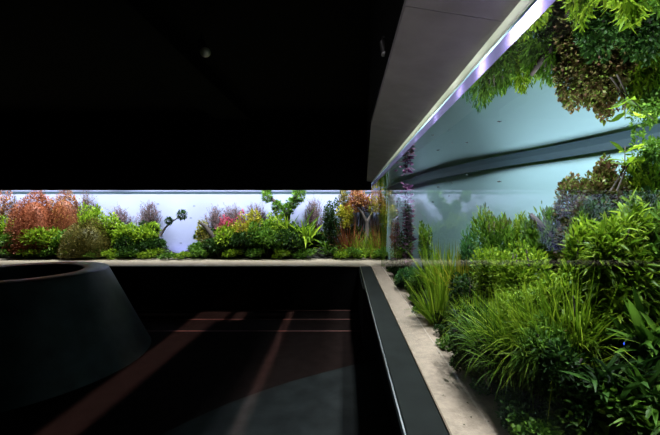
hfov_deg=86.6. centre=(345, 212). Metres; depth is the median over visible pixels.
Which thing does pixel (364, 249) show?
plant
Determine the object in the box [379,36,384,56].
ceiling spotlight
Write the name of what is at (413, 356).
trim
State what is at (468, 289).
leaf plant
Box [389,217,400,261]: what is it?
plant
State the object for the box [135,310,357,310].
trim
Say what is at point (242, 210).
plant
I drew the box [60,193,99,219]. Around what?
bush
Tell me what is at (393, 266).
leaf plant
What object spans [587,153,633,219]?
bush
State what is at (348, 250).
plant
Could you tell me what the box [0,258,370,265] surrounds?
sand
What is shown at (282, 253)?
plant
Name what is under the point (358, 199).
plant
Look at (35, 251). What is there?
plant
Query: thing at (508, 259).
bush
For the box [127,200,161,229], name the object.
plant
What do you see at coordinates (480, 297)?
grass
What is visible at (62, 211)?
plant
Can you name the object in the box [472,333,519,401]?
leaf plant
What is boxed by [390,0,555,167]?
trim
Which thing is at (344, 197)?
leaf plant
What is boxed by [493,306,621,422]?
grass
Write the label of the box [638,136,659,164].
plant
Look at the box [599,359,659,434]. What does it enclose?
leaf plant
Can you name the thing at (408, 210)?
plant
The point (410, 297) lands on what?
plant
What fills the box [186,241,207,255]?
leaf plant
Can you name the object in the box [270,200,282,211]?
moss ball
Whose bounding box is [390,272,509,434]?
sand
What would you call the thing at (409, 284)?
plant
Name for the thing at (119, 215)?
plant
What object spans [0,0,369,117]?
ceiling
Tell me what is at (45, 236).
leaf plant
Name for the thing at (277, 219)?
leaf plant
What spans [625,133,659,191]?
bush
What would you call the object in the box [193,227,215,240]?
plant
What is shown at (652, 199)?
leaf plant
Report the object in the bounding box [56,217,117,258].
plant
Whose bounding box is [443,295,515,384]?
grass
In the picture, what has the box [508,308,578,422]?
plant
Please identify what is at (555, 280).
plant
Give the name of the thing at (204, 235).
clump
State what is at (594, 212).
leaf plant
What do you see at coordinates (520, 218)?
fern
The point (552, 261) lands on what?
leaf plant
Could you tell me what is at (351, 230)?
plant
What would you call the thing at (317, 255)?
soil
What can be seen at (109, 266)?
sill
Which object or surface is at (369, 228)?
grass
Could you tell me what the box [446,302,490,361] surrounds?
leaf plant
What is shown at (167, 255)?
plant
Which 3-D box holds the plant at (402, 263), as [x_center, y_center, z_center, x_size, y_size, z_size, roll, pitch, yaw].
[0.820,0.592,4.894,0.263,0.688,0.261,0,0,35]
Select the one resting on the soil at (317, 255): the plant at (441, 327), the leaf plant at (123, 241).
the leaf plant at (123, 241)
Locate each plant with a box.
[0,215,15,255]
[0,231,23,257]
[0,247,22,257]
[1,191,55,253]
[16,249,44,257]
[19,226,67,257]
[38,248,58,257]
[44,192,79,235]
[48,229,70,248]
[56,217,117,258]
[76,202,104,225]
[82,248,102,257]
[96,212,119,241]
[100,248,126,259]
[103,201,134,230]
[111,220,136,251]
[113,235,148,257]
[115,248,141,257]
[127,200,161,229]
[127,221,161,249]
[136,247,165,258]
[137,220,161,238]
[137,237,169,256]
[157,251,176,259]
[172,251,193,259]
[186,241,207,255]
[189,247,213,257]
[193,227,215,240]
[201,203,225,238]
[202,235,230,257]
[211,221,239,250]
[216,214,234,232]
[221,247,243,257]
[223,202,242,220]
[226,230,259,257]
[230,208,261,249]
[234,208,244,232]
[242,203,269,223]
[245,248,266,257]
[247,218,276,254]
[249,228,283,257]
[261,209,288,238]
[270,248,293,258]
[272,214,309,249]
[275,226,307,256]
[278,221,299,228]
[285,208,322,251]
[293,248,316,258]
[302,194,326,232]
[307,230,329,243]
[316,239,341,257]
[321,197,340,256]
[321,223,348,240]
[333,248,349,258]
[336,192,350,231]
[336,204,354,241]
[340,225,364,240]
[344,192,370,238]
[344,246,362,256]
[353,247,370,257]
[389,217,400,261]
[390,261,400,273]
[393,281,405,287]
[394,193,404,265]
[394,265,414,288]
[395,231,412,269]
[400,182,416,267]
[405,269,429,294]
[406,284,420,294]
[408,294,423,302]
[411,304,428,315]
[417,220,432,272]
[432,311,449,324]
[433,324,452,335]
[435,333,453,351]
[445,271,483,314]
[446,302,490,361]
[448,336,466,355]
[448,350,477,371]
[468,367,494,394]
[472,287,520,349]
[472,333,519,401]
[494,376,547,426]
[500,397,536,432]
[502,279,551,360]
[506,406,569,434]
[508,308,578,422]
[525,337,606,432]
[529,259,628,373]
[533,247,560,279]
[537,338,659,434]
[542,394,615,434]
[571,193,635,249]
[577,377,653,434]
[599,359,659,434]
[601,285,659,379]
[619,185,659,236]
[621,394,659,434]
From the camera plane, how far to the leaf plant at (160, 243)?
7.32 m
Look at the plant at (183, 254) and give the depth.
7.07 m
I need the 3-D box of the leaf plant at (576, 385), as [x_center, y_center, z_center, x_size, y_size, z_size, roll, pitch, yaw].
[0.900,0.717,1.431,0.281,0.448,0.298,0,0,-25]
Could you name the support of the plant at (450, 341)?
on the sand at (452, 397)
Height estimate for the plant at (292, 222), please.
0.420 m
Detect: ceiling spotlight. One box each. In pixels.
[197,31,210,56]
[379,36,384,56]
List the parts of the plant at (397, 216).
stem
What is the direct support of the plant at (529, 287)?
on the soil at (633, 353)
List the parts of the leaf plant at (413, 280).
stem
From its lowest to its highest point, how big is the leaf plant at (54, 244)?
0.620 m
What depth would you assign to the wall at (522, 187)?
3.38 m
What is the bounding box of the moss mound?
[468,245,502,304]
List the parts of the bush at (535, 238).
stem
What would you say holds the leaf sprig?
on the bush at (606, 168)
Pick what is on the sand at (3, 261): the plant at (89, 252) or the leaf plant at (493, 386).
the plant at (89, 252)
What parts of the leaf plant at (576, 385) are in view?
stem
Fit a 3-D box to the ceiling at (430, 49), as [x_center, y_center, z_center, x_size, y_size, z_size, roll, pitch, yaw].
[0.310,-0.580,2.898,0.280,0.070,6.596,0,0,0]
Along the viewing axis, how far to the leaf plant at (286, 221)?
7.38 m
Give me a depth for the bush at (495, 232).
2.72 m
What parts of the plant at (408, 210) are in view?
stem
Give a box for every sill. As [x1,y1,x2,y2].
[109,266,360,266]
[361,266,448,434]
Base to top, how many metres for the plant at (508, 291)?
0.508 m
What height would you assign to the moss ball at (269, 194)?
0.310 m
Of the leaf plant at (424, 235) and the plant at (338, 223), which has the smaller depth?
the leaf plant at (424, 235)
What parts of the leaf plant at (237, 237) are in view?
stem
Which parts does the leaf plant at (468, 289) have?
stem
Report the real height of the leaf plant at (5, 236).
0.635 m
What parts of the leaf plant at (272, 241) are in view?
stem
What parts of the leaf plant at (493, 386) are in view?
stem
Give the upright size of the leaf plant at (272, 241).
0.653 m
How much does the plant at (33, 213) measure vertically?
1.295 m
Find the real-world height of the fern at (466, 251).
0.790 m
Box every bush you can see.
[0,192,15,244]
[5,194,19,219]
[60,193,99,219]
[468,203,519,267]
[484,237,553,302]
[518,201,564,277]
[551,170,609,271]
[556,207,596,300]
[576,186,659,356]
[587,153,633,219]
[619,150,659,211]
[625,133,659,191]
[638,199,659,299]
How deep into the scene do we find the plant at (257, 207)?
7.75 m
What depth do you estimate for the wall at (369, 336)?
4.27 m
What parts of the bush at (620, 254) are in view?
stem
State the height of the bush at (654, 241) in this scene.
0.679 m
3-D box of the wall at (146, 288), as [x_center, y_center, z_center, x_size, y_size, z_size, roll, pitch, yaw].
[-3.500,1.343,6.310,7.600,0.773,0.120,0,0,0]
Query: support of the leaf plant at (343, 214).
on the soil at (317, 255)
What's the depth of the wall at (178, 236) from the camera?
7.95 m
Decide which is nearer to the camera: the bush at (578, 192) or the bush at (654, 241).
the bush at (654, 241)
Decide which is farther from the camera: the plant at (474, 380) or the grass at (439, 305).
the grass at (439, 305)
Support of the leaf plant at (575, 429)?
on the sand at (452, 397)
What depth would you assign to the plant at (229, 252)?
7.10 m
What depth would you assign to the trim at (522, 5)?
1.20 m
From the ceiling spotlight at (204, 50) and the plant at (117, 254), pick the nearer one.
the ceiling spotlight at (204, 50)
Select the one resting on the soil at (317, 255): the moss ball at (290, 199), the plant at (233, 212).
the plant at (233, 212)
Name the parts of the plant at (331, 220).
stem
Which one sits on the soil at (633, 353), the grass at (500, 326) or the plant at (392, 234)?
the grass at (500, 326)
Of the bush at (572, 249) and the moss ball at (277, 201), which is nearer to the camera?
the bush at (572, 249)
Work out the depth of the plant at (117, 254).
7.06 m
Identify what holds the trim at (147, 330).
attached to the wall at (369, 336)
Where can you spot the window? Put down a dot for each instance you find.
(380, 250)
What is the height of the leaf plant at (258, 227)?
0.844 m
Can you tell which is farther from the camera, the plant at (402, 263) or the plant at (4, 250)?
the plant at (4, 250)
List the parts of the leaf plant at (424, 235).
stem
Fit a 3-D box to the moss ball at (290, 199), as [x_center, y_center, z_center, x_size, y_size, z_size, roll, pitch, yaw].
[-1.151,-0.219,7.598,0.328,0.324,0.327,0,0,20]
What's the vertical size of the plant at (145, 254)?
0.218 m
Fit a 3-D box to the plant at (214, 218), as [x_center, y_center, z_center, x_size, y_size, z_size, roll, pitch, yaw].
[-2.918,0.219,7.666,0.728,0.900,0.580,0,0,-9]
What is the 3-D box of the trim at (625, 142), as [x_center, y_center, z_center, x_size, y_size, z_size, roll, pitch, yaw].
[1.364,-0.462,3.492,0.363,0.110,9.072,0,0,-9]
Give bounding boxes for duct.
[49,0,248,118]
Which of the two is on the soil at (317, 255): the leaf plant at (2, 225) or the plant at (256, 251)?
the leaf plant at (2, 225)
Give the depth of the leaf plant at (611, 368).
1.30 m
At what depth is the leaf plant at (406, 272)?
4.26 m
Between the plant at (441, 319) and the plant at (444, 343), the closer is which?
the plant at (444, 343)
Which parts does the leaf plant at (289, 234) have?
stem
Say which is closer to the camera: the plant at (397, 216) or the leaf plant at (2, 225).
the plant at (397, 216)
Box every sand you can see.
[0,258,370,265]
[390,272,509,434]
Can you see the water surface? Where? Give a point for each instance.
(585, 73)
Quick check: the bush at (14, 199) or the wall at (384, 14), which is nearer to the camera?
the wall at (384, 14)
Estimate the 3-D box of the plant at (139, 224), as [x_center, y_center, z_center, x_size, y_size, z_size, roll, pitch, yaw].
[-4.318,0.392,7.670,0.519,0.492,0.537,0,0,-43]
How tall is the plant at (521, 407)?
0.166 m
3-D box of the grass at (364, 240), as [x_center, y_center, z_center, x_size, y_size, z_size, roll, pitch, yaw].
[0.237,0.639,7.317,0.852,0.609,0.722,0,0,-45]
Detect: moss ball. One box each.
[163,216,172,225]
[176,209,187,220]
[261,192,272,202]
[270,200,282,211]
[279,203,293,216]
[286,196,300,209]
[291,192,306,203]
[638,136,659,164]
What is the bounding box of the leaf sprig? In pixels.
[605,141,651,190]
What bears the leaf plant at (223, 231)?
on the sand at (3, 261)
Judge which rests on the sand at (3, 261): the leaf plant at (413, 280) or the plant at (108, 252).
the plant at (108, 252)
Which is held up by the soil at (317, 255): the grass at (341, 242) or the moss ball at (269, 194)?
the grass at (341, 242)
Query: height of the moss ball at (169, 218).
0.210 m
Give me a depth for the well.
3.58 m
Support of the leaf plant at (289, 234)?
on the sand at (3, 261)
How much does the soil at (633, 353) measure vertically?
0.687 m
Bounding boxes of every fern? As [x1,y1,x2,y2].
[454,216,481,277]
[508,210,535,267]
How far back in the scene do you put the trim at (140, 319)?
5.68 m
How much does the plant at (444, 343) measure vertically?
0.086 m
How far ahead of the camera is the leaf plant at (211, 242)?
7.18 m
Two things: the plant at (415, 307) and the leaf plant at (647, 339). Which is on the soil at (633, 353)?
the leaf plant at (647, 339)
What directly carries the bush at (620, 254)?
on the soil at (633, 353)
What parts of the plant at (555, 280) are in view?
stem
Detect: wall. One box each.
[0,118,370,189]
[0,193,370,252]
[110,267,359,309]
[358,269,439,434]
[367,0,404,168]
[389,0,648,274]
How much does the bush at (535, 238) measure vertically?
0.688 m
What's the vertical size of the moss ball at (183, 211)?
0.270 m
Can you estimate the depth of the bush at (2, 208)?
7.69 m
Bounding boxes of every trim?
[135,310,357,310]
[140,319,358,319]
[147,330,359,330]
[360,267,405,434]
[371,0,533,183]
[371,267,451,434]
[389,132,659,191]
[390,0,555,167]
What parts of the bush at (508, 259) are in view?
stem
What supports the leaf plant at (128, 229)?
on the sand at (3, 261)
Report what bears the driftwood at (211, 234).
on the soil at (317, 255)
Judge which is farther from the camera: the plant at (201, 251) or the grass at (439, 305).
the plant at (201, 251)
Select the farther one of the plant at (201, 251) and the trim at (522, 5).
the plant at (201, 251)
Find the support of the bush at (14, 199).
on the soil at (317, 255)
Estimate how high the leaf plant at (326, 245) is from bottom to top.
0.441 m
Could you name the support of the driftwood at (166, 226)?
on the soil at (317, 255)
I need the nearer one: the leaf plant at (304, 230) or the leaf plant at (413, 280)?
the leaf plant at (413, 280)
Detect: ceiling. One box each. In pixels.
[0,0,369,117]
[367,0,520,181]
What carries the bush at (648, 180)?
on the soil at (633, 353)
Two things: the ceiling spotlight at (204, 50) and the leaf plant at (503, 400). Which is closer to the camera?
the leaf plant at (503, 400)
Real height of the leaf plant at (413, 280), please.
0.343 m
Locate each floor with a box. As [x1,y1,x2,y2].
[0,311,375,434]
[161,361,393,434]
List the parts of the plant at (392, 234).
stem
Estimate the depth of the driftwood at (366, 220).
7.47 m
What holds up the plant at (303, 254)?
on the sand at (3, 261)
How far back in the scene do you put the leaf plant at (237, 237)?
7.16 m
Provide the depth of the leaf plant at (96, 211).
7.46 m
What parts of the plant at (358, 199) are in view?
stem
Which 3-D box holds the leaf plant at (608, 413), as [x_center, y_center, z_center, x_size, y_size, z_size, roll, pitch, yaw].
[1.007,0.744,1.321,0.238,0.250,0.288,0,0,-30]
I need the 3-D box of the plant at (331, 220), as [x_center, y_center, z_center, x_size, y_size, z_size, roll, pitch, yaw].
[-0.300,0.305,7.300,0.382,1.276,0.394,0,0,-24]
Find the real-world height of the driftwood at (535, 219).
0.340 m
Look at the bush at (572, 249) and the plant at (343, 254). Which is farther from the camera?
the plant at (343, 254)
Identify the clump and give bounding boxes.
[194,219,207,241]
[201,231,213,250]
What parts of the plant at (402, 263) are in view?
stem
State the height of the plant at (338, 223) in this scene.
0.478 m
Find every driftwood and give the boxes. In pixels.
[159,216,179,236]
[198,221,214,237]
[264,192,300,227]
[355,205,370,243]
[530,213,565,259]
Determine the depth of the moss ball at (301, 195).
7.54 m
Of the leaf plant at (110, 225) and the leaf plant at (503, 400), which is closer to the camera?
the leaf plant at (503, 400)
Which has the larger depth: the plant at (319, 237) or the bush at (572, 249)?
the plant at (319, 237)
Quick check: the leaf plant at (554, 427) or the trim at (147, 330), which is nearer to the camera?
the leaf plant at (554, 427)
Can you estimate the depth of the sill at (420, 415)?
2.05 m
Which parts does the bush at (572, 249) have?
stem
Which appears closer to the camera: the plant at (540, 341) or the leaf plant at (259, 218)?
the plant at (540, 341)
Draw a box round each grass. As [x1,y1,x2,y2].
[320,219,366,255]
[343,228,370,257]
[355,228,370,257]
[401,266,466,325]
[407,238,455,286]
[411,243,477,300]
[436,282,495,351]
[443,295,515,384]
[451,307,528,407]
[456,277,589,412]
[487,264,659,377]
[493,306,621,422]
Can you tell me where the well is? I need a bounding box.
[0,261,150,412]
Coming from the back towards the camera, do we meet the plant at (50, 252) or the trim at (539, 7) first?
the plant at (50, 252)
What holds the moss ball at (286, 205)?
attached to the driftwood at (271, 198)
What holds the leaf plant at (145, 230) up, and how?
on the soil at (317, 255)
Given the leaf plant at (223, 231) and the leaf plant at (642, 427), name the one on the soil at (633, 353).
the leaf plant at (642, 427)
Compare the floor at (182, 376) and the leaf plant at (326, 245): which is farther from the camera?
the leaf plant at (326, 245)
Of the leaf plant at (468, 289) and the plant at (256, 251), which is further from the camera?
the plant at (256, 251)
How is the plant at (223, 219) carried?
on the soil at (317, 255)
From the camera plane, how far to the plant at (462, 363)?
2.04 m
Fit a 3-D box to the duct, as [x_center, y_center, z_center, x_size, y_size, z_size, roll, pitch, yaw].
[-1.825,-1.579,4.000,0.550,0.158,3.200,0,0,0]
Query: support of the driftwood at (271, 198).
on the soil at (317, 255)
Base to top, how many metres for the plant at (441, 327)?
0.083 m
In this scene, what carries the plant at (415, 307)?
on the sand at (452, 397)
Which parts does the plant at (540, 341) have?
stem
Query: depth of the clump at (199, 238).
7.47 m
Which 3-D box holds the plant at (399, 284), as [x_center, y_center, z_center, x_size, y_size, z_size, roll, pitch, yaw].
[0.717,0.901,4.445,0.217,0.084,0.195,0,0,0]
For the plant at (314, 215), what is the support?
on the soil at (317, 255)
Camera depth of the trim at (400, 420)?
2.09 m
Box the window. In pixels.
[371,163,390,305]
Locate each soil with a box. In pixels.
[0,242,369,258]
[390,257,659,434]

